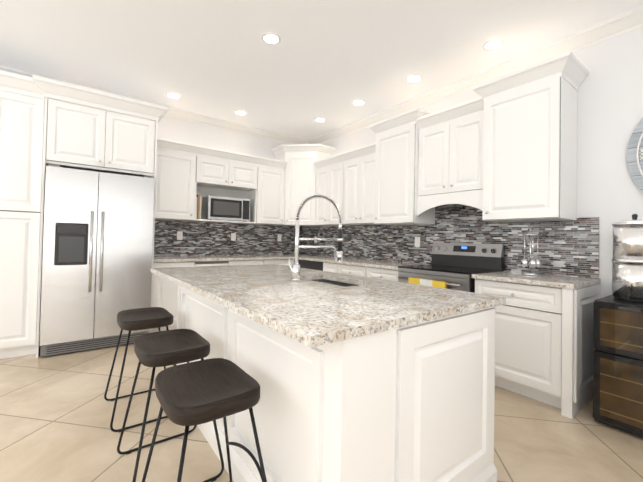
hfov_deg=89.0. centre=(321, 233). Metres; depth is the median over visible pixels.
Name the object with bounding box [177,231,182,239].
electrical outlet plate
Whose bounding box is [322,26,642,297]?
wall
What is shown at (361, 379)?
kitchen island
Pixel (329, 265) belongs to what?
base cabinet
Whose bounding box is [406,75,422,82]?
recessed light
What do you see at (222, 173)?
upper cabinet
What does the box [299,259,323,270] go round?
dishwasher
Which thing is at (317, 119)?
recessed light
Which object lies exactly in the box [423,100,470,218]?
upper cabinet
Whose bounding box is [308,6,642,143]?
crown molding
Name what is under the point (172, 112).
crown molding
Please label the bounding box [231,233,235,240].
electrical outlet plate
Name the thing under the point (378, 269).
base cabinet
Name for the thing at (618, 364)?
wine cooler
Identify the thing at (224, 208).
microwave
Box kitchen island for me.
[151,264,505,481]
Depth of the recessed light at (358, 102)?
4.11 m
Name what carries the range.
on the floor
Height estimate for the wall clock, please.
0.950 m
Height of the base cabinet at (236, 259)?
0.900 m
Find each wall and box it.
[49,98,287,158]
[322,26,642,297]
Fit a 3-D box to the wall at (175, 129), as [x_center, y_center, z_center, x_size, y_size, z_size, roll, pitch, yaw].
[-2.904,-0.277,3.852,6.600,2.900,0.100,2,-1,-37]
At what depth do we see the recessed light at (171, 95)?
4.04 m
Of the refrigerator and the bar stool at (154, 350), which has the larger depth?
the refrigerator
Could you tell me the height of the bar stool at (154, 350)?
0.637 m
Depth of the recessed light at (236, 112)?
4.52 m
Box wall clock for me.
[627,118,642,191]
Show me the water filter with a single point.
(627, 271)
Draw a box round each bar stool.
[104,307,175,432]
[117,329,223,481]
[142,358,266,481]
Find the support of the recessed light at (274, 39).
in the ceiling
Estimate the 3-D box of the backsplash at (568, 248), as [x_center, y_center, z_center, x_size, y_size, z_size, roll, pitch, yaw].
[0.969,-0.023,4.194,0.010,0.760,4.045,2,-1,-37]
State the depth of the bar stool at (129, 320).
2.15 m
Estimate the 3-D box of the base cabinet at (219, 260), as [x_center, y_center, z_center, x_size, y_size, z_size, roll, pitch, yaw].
[-1.583,0.760,4.407,0.430,0.900,0.606,2,-1,-37]
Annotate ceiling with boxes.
[0,0,642,139]
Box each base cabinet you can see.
[152,256,195,331]
[188,255,231,265]
[224,255,263,264]
[264,254,294,265]
[320,258,335,272]
[336,258,425,281]
[471,271,600,418]
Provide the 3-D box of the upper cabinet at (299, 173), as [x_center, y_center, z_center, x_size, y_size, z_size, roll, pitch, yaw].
[-0.332,-0.695,5.107,0.353,1.103,0.353,2,-1,-37]
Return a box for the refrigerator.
[40,164,153,356]
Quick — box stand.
[521,229,540,275]
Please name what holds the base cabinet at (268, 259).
on the floor
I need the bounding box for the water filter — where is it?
[612,214,642,302]
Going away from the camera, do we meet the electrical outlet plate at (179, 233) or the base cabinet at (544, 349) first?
the base cabinet at (544, 349)
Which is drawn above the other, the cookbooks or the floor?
the cookbooks
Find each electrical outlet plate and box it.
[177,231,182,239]
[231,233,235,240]
[415,237,419,246]
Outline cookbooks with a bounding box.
[196,194,200,218]
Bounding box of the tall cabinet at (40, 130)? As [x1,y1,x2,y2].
[0,70,167,358]
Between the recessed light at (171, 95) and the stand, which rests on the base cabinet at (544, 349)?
the stand
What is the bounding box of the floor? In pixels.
[0,343,642,481]
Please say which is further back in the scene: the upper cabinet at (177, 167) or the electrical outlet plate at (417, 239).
the upper cabinet at (177, 167)
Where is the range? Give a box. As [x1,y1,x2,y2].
[398,243,503,292]
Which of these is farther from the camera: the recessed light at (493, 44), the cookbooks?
the cookbooks
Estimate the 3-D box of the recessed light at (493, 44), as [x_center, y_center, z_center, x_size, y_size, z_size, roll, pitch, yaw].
[1.499,-1.651,2.861,0.169,0.002,0.169,1,-1,29]
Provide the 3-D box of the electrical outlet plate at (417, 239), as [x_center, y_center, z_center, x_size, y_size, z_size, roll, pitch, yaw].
[1.153,0.097,3.935,0.006,0.116,0.072,2,-1,-37]
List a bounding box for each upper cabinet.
[155,137,198,220]
[195,145,258,222]
[247,144,286,225]
[283,147,314,226]
[315,144,342,226]
[343,145,366,225]
[363,107,434,225]
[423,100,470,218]
[467,51,588,221]
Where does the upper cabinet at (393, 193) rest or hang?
attached to the wall at (610, 115)
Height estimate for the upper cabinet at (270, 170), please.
1.250 m
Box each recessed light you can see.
[166,93,180,98]
[235,111,246,114]
[261,33,280,44]
[314,118,325,121]
[352,100,365,105]
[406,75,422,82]
[482,39,503,50]
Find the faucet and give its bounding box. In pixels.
[288,194,342,280]
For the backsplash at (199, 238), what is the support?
attached to the wall at (175, 129)
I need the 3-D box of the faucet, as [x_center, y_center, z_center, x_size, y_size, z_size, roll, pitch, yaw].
[-0.034,0.016,2.217,0.416,0.569,0.128,2,-1,-37]
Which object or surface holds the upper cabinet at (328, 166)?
attached to the wall at (610, 115)
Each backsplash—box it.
[154,220,305,255]
[306,204,598,278]
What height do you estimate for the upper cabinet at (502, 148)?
1.210 m
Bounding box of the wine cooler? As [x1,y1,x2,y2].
[593,295,642,436]
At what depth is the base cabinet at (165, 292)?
3.86 m
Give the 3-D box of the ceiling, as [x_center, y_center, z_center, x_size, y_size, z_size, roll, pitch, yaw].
[-0.542,-1.784,0.815,6.800,0.100,7.800,2,-1,-37]
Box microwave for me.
[201,196,249,221]
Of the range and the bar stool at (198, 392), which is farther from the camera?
the range
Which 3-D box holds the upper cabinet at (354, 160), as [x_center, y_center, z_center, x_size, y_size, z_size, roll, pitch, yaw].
[0.637,-0.756,4.388,0.337,1.250,0.658,2,-1,-37]
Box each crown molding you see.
[0,65,307,143]
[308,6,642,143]
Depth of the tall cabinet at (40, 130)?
3.12 m

